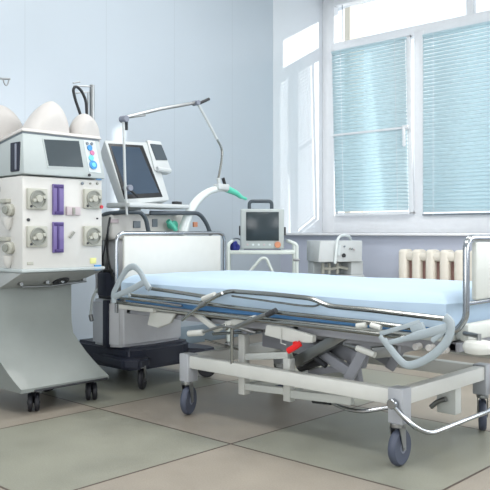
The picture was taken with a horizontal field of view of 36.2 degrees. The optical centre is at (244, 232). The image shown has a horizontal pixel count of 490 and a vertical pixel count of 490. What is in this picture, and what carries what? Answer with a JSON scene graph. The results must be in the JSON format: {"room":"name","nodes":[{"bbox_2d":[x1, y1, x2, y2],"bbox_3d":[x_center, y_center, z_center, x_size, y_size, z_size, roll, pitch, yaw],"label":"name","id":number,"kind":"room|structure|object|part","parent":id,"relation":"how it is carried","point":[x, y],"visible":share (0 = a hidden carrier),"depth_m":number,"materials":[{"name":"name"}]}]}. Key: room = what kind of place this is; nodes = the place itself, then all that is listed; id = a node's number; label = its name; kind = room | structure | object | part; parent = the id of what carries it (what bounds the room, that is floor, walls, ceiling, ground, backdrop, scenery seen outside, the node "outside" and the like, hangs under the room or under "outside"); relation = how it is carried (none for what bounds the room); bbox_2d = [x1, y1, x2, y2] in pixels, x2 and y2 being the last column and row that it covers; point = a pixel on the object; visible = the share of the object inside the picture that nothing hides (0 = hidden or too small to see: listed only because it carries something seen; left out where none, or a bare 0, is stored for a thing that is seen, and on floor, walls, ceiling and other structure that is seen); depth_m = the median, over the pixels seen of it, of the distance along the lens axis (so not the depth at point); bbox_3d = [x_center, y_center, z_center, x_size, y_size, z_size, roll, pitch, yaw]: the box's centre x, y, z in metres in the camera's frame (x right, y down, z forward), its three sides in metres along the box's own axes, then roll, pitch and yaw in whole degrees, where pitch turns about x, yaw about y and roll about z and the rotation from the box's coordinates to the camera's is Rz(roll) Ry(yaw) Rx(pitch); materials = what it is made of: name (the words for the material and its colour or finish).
{"room":"hospital room","nodes":[
{"label":"hospital room","id":0,"kind":"room"},
{"bbox_2d":[0,0,344,338],"bbox_3d":[-2.187,-1.000,5.130,0.204,4.000,9.520,0,0,43],"label":"wall","id":1,"kind":"structure","parent":0,"point":[137,55],"depth_m":6.88,"materials":[{"name":"paint"}]},
{"bbox_2d":[78,324,258,342],"bbox_3d":[-2.490,0.920,4.646,0.020,0.160,8.400,0,0,43],"label":"baseboard","id":2,"kind":"structure","parent":1,"relation":"attached to","point":[208,335],"depth_m":6.87,"materials":[{"name":"grey"}]},
{"bbox_2d":[0,333,489,489],"bbox_3d":[0.436,1.050,1.788,8.600,0.100,8.610,0,0,43],"label":"floor","id":3,"kind":"structure","parent":0,"point":[130,437],"depth_m":3.60,"materials":[{"name":"tile"}]},
{"bbox_2d":[0,78,108,411],"bbox_3d":[-1.201,0.025,4.468,0.588,1.950,0.778,0,0,43],"label":"machine","id":4,"kind":"object","parent":3,"relation":"on","point":[52,171],"visible":1,"depth_m":4.28,"materials":[{"name":"plastic"},{"name":"brushed steel"},{"name":"glass"}]},
{"bbox_3d":[-1.327,0.084,4.149,0.044,0.044,0.012,0,0,29],"label":"clamp knob","id":5,"kind":"part","parent":4,"relation":"part of","materials":[{"name":"white plastic"}]},
{"bbox_3d":[-1.327,-0.128,4.149,0.044,0.044,0.012,0,0,29],"label":"clamp knob","id":6,"kind":"part","parent":4,"relation":"part of","materials":[{"name":"white plastic"}]},
{"bbox_3d":[-1.225,-0.537,4.469,0.512,0.084,0.530,0,0,43],"label":"lid","id":7,"kind":"part","parent":4,"relation":"part of","materials":[{"name":"white plastic"}]},
{"bbox_2d":[0,270,101,288],"bbox_3d":[-1.234,0.257,4.449,0.527,0.107,0.580,0,0,43],"label":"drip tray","id":8,"kind":"object","parent":4,"relation":"on","point":[9,279],"depth_m":4.27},
{"bbox_2d":[17,278,86,287],"bbox_3d":[-1.111,0.290,4.363,0.037,0.050,0.462,0,0,43],"label":"tray","id":9,"kind":"object","parent":4,"relation":"on","point":[24,283],"depth_m":4.32,"materials":[{"name":"metal"}]},
{"bbox_2d":[0,266,104,272],"bbox_3d":[-1.215,0.208,4.456,0.525,0.020,0.554,0,0,43],"label":"tray","id":10,"kind":"object","parent":4,"relation":"on","point":[3,269],"depth_m":4.23,"materials":[{"name":"grey plastic"}]},
{"bbox_3d":[-1.083,0.275,4.402,0.100,0.064,0.100,0,0,43],"label":"drain knob","id":11,"kind":"part","parent":4,"relation":"part of","materials":[{"name":"black plastic"}]},
{"bbox_3d":[-0.902,-0.451,4.422,0.036,0.191,0.107,0,0,43],"label":"key panel","id":12,"kind":"part","parent":4,"relation":"part of","materials":[{"name":"plastic"}]},
{"bbox_2d":[79,98,246,389],"bbox_3d":[-0.678,0.017,5.402,1.000,1.967,1.286,0,0,43],"label":"ventilator","id":13,"kind":"object","parent":3,"relation":"on","point":[121,340],"visible":0.76,"depth_m":4.96,"materials":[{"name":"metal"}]},
{"bbox_3d":[-0.731,0.417,5.125,0.220,0.035,0.500,0,0,43],"label":"cabinet lid","id":14,"kind":"part","parent":13,"relation":"part of","materials":[{"name":"black plastic"}]},
{"bbox_3d":[-0.847,-0.078,4.853,0.013,0.025,0.064,0,0,43],"label":"label plate","id":15,"kind":"part","parent":13,"relation":"part of","materials":[{"name":"grey plastic"}]},
{"bbox_3d":[-0.768,-0.413,4.808,0.016,0.595,0.045,0,0,43],"label":"arm post","id":16,"kind":"part","parent":13,"relation":"part of","materials":[{"name":"silver metal"}]},
{"bbox_3d":[-0.842,-0.070,4.931,0.436,0.160,0.179,0,0,29],"label":"push handle","id":17,"kind":"part","parent":13,"relation":"part of","materials":[{"name":"plastic"}]},
{"bbox_2d":[101,140,168,209],"bbox_3d":[-0.745,-0.393,5.078,0.304,0.482,0.422,0,0,43],"label":"monitor","id":18,"kind":"object","parent":13,"relation":"on","point":[140,165],"depth_m":5.01,"materials":[{"name":"white plastic"}]},
{"bbox_3d":[-0.721,-0.056,4.988,0.013,0.046,0.059,0,0,43],"label":"label plate","id":19,"kind":"part","parent":13,"relation":"part of","materials":[{"name":"plastic"}]},
{"bbox_3d":[-0.615,-0.068,5.101,0.013,0.054,0.044,0,0,43],"label":"label plate","id":20,"kind":"part","parent":13,"relation":"part of","materials":[{"name":"plastic"}]},
{"bbox_3d":[-0.624,-0.528,5.257,0.157,0.242,0.155,0,0,43],"label":"key panel","id":21,"kind":"part","parent":13,"relation":"part of","materials":[{"name":"white plastic"}]},
{"bbox_3d":[-0.559,-0.826,5.032,0.022,0.204,0.655,0,0,43],"label":"arm","id":22,"kind":"part","parent":13,"relation":"part of","materials":[{"name":"metal"}]},
{"bbox_3d":[-0.422,-0.066,5.134,0.534,0.174,0.057,0,0,-42],"label":"push handle","id":23,"kind":"part","parent":13,"relation":"part of","materials":[{"name":"plastic"}]},
{"bbox_3d":[-0.287,-0.937,5.323,0.021,0.060,0.098,0,0,43],"label":"clamp lever","id":24,"kind":"part","parent":13,"relation":"part of","materials":[{"name":"black plastic"}]},
{"bbox_3d":[-0.266,-0.793,5.345,0.019,0.242,0.204,0,0,43],"label":"arm","id":25,"kind":"part","parent":13,"relation":"part of"},
{"bbox_3d":[-0.183,-0.540,5.434,0.017,0.289,0.068,0,0,43],"label":"flexible arm","id":26,"kind":"part","parent":13,"relation":"part of"},
{"bbox_2d":[225,239,299,355],"bbox_3d":[0.141,0.526,6.200,0.625,0.947,0.468,0,0,0],"label":"trolley","id":27,"kind":"object","parent":3,"relation":"on","point":[294,251],"visible":0.38,"depth_m":6.00,"materials":[{"name":"metal"}]},
{"bbox_2d":[230,238,239,249],"bbox_3d":[-0.069,0.089,6.163,0.080,0.100,0.255,0,0,9],"label":"blood pressure cuff","id":28,"kind":"object","parent":27,"relation":"on","point":[234,246],"visible":0.9,"depth_m":6.06,"materials":[{"name":"blue fabric"}]},
{"bbox_2d":[239,199,285,249],"bbox_3d":[0.143,-0.068,6.210,0.385,0.416,0.260,0,0,0],"label":"patient monitor","id":29,"kind":"object","parent":27,"relation":"on","point":[259,229],"visible":0.99,"depth_m":6.09,"materials":[{"name":"grey plastic"}]},
{"bbox_3d":[0.128,-0.234,6.180,0.214,0.084,0.024,0,0,0],"label":"carry handle","id":30,"kind":"part","parent":29,"relation":"part of","materials":[{"name":"plastic"}]},
{"bbox_3d":[0.266,0.096,6.091,0.052,0.052,0.022,0,0,0],"label":"control knob","id":31,"kind":"part","parent":29,"relation":"part of","materials":[{"name":"plastic"}]},
{"bbox_2d":[230,249,294,253],"bbox_3d":[0.141,0.155,6.200,0.530,0.030,0.400,0,0,0],"label":"shelf","id":32,"kind":"object","parent":27,"relation":"attached to","point":[241,251],"depth_m":6.00,"materials":[{"name":"white plastic"}]},
{"bbox_3d":[0.385,0.097,6.200,0.085,0.088,0.426,0,0,0],"label":"push handle","id":33,"kind":"part","parent":27,"relation":"part of","materials":[{"name":"white metal"}]},
{"bbox_2d":[111,231,489,465],"bbox_3d":[0.386,0.494,4.027,2.385,1.012,1.126,0,0,43],"label":"hospital bed","id":34,"kind":"object","parent":3,"relation":"on","point":[316,344],"visible":0.98,"depth_m":3.69,"materials":[{"name":"white metal"}]},
{"bbox_3d":[-0.474,0.497,4.284,0.240,0.092,0.020,0,0,43],"label":"gusset plate","id":35,"kind":"part","parent":34,"relation":"part of","materials":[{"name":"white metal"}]},
{"bbox_3d":[-0.458,0.234,4.854,0.023,0.492,0.948,0,0,43],"label":"headboard frame","id":36,"kind":"part","parent":34,"relation":"part of","materials":[{"name":"silver metal"}]},
{"bbox_3d":[-0.456,0.189,4.856,0.024,0.342,0.830,0,0,43],"label":"headboard","id":37,"kind":"part","parent":34,"relation":"part of","materials":[{"name":"white plastic"}]},
{"bbox_3d":[-0.311,0.739,4.132,0.074,0.153,0.074,0,0,43],"label":"corner post","id":38,"kind":"part","parent":34,"relation":"part of","materials":[{"name":"grey metal"}]},
{"bbox_3d":[-0.086,0.500,3.838,0.336,0.056,0.016,0,0,33],"label":"crank arm","id":39,"kind":"part","parent":34,"relation":"part of","materials":[{"name":"metal"}]},
{"bbox_3d":[-0.038,0.590,4.170,0.488,0.163,0.163,0,0,43],"label":"drive rod","id":40,"kind":"part","parent":34,"relation":"part of","materials":[{"name":"white metal"}]},
{"bbox_3d":[-0.005,0.693,3.970,0.044,0.318,0.044,0,0,43],"label":"lift post","id":41,"kind":"part","parent":34,"relation":"part of","materials":[{"name":"white metal"}]},
{"bbox_3d":[0.228,0.739,4.710,0.074,0.153,0.074,0,0,43],"label":"corner post","id":42,"kind":"part","parent":34,"relation":"part of","materials":[{"name":"white metal"}]},
{"bbox_3d":[0.222,0.739,3.785,0.044,0.217,0.044,0,0,43],"label":"lift post","id":43,"kind":"part","parent":34,"relation":"part of","materials":[{"name":"white metal"}]},
{"bbox_3d":[0.232,0.536,3.521,0.087,0.069,0.027,0,0,43],"label":"release lever","id":44,"kind":"part","parent":34,"relation":"part of","materials":[{"name":"red plastic"}]},
{"bbox_2d":[121,270,489,334],"bbox_3d":[0.342,0.332,4.087,2.125,0.176,0.902,0,0,43],"label":"mattress","id":45,"kind":"object","parent":34,"relation":"on","point":[425,296],"visible":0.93,"depth_m":3.62,"materials":[{"name":"blue fabric"}]},
{"bbox_3d":[0.340,0.468,4.079,2.175,0.040,0.770,0,0,43],"label":"frame","id":46,"kind":"part","parent":34,"relation":"part of","materials":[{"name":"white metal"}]},
{"bbox_3d":[0.351,0.662,3.855,0.264,0.142,0.144,0,0,43],"label":"motor","id":47,"kind":"part","parent":34,"relation":"part of","materials":[{"name":"black plastic"}]},
{"bbox_3d":[0.372,0.600,3.823,0.446,0.223,0.035,0,0,43],"label":"scissor leg","id":48,"kind":"part","parent":34,"relation":"part of","materials":[{"name":"grey metal"}]},
{"bbox_3d":[0.543,0.512,3.869,0.981,0.046,0.600,0,0,43],"label":"sub frame","id":49,"kind":"part","parent":34,"relation":"part of","materials":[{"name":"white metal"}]},
{"bbox_3d":[0.446,0.704,3.966,1.389,0.068,0.846,0,0,43],"label":"frame","id":50,"kind":"part","parent":34,"relation":"part of","materials":[{"name":"white metal"}]},
{"bbox_3d":[0.464,0.660,3.874,0.399,0.222,0.040,0,0,43],"label":"lift arm","id":51,"kind":"part","parent":34,"relation":"part of","materials":[{"name":"grey metal"}]},
{"bbox_3d":[0.552,0.610,3.628,0.148,0.221,0.035,0,0,21],"label":"scissor leg","id":52,"kind":"part","parent":34,"relation":"part of","materials":[{"name":"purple metal"}]},
{"bbox_3d":[0.544,0.793,3.544,0.327,0.116,0.043,0,0,34],"label":"pedal rod","id":53,"kind":"part","parent":34,"relation":"part of","materials":[{"name":"silver metal"}]},
{"bbox_3d":[0.625,0.600,4.094,0.446,0.223,0.035,0,0,43],"label":"scissor leg","id":54,"kind":"part","parent":34,"relation":"part of","materials":[{"name":"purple metal"}]},
{"bbox_3d":[0.805,0.610,3.898,0.149,0.221,0.035,0,0,21],"label":"scissor leg","id":55,"kind":"part","parent":34,"relation":"part of","materials":[{"name":"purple metal"}]},
{"bbox_3d":[0.664,0.739,3.223,0.074,0.153,0.074,0,0,43],"label":"corner post","id":56,"kind":"part","parent":34,"relation":"part of","materials":[{"name":"grey metal"}]},
{"bbox_3d":[0.937,0.823,3.639,0.093,0.071,0.023,0,0,43],"label":"brake lever","id":57,"kind":"part","parent":34,"relation":"part of","materials":[{"name":"metal"}]},
{"bbox_3d":[1.171,0.206,3.338,0.087,0.400,0.947,0,0,43],"label":"footboard frame","id":58,"kind":"part","parent":34,"relation":"part of","materials":[{"name":"silver metal"}]},
{"bbox_3d":[1.158,0.405,3.350,0.075,0.070,0.840,0,0,43],"label":"rail","id":59,"kind":"part","parent":34,"relation":"part of","materials":[{"name":"silver metal"}]},
{"bbox_3d":[1.195,0.153,3.319,0.024,0.237,0.795,0,0,43],"label":"footboard","id":60,"kind":"part","parent":34,"relation":"part of","materials":[{"name":"white plastic"}]},
{"bbox_3d":[1.203,0.739,3.800,0.074,0.153,0.074,0,0,43],"label":"corner post","id":61,"kind":"part","parent":34,"relation":"part of","materials":[{"name":"grey metal"}]},
{"bbox_2d":[399,249,471,280],"bbox_3d":[1.786,0.570,6.183,1.139,0.860,0.140,0,0,43],"label":"radiator","id":62,"kind":"object","parent":3,"relation":"on","point":[435,264],"visible":0.38,"depth_m":6.31,"materials":[{"name":"white metal"}]},
{"bbox_3d":[0.786,0.691,6.494,0.490,0.619,0.270,0,0,-22],"label":"table","id":63,"kind":"object","parent":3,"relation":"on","visible":0},
{"bbox_2d":[307,234,363,276],"bbox_3d":[0.776,0.195,6.481,0.457,0.370,0.327,0,0,-22],"label":"medical device","id":64,"kind":"object","parent":63,"relation":"on","point":[328,257],"visible":1,"depth_m":6.42,"materials":[{"name":"white plastic"}]},
{"bbox_3d":[0.788,0.146,6.357,0.066,0.092,0.027,0,0,-22],"label":"gauge plate","id":65,"kind":"part","parent":64,"relation":"part of","materials":[{"name":"white plastic"}]},
{"bbox_3d":[0.847,0.136,6.460,0.301,0.252,0.236,0,0,-22],"label":"hose handle","id":66,"kind":"part","parent":64,"relation":"part of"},
{"bbox_2d":[343,0,375,7],"bbox_3d":[3.749,-1.488,5.337,8.196,3.025,1.120,0,0,43],"label":"wall","id":67,"kind":"structure","parent":0,"point":[367,1],"depth_m":8.37,"materials":[{"name":"white paint"}]},
{"bbox_2d":[323,0,489,232],"bbox_3d":[1.770,-1.280,7.357,2.544,2.560,0.207,0,0,43],"label":"window","id":68,"kind":"structure","parent":67,"relation":"in","point":[414,222],"depth_m":7.50,"materials":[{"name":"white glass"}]},
{"bbox_2d":[331,37,409,214],"bbox_3d":[1.288,-1.063,7.716,0.930,1.748,0.095,0,0,43],"label":"blind","id":69,"kind":"object","parent":68,"relation":"attached to","point":[364,187],"visible":1,"depth_m":7.71,"materials":[{"name":"blue plastic"}]},
{"bbox_3d":[1.026,-1.063,7.941,0.004,1.747,0.067,0,0,43],"label":"ladder cord","id":70,"kind":"part","parent":69,"relation":"part of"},
{"bbox_3d":[1.257,-1.925,7.705,0.900,0.026,0.029,0,0,43],"label":"head rail","id":71,"kind":"part","parent":69,"relation":"part of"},
{"bbox_3d":[1.300,-0.197,7.750,0.900,0.015,0.028,0,0,43],"label":"rail","id":72,"kind":"part","parent":69,"relation":"part of","materials":[{"name":"white plastic"}]},
{"bbox_3d":[1.509,-1.063,7.491,0.004,1.747,0.067,0,0,43],"label":"ladder cord","id":73,"kind":"part","parent":69,"relation":"part of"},
{"bbox_3d":[1.309,-1.071,7.746,0.950,1.765,0.093,0,0,43],"label":"casement sash","id":74,"kind":"part","parent":68,"relation":"part of","materials":[{"name":"white plastic"}]},
{"bbox_3d":[1.592,-0.962,7.422,0.055,0.212,0.061,0,0,43],"label":"handle","id":75,"kind":"part","parent":68,"relation":"part of","materials":[{"name":"white plastic"}]},
{"bbox_2d":[422,21,489,215],"bbox_3d":[2.196,-1.061,6.960,1.222,1.778,0.032,0,0,43],"label":"blind","id":76,"kind":"object","parent":68,"relation":"attached to","point":[440,195],"visible":1,"depth_m":7.12,"materials":[{"name":"plastic"}]},
{"bbox_3d":[2.197,-1.938,6.962,1.222,0.025,0.028,0,0,43],"label":"head rail","id":77,"kind":"part","parent":76,"relation":"part of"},
{"bbox_3d":[2.197,-0.179,6.962,1.222,0.014,0.028,0,0,43],"label":"rail","id":78,"kind":"part","parent":76,"relation":"part of","materials":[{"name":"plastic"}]},
{"bbox_2d":[281,233,489,350],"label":"wall","id":79,"kind":"structure","parent":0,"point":[380,254],"depth_m":6.89,"materials":[{"name":"white paint"}]}
]}

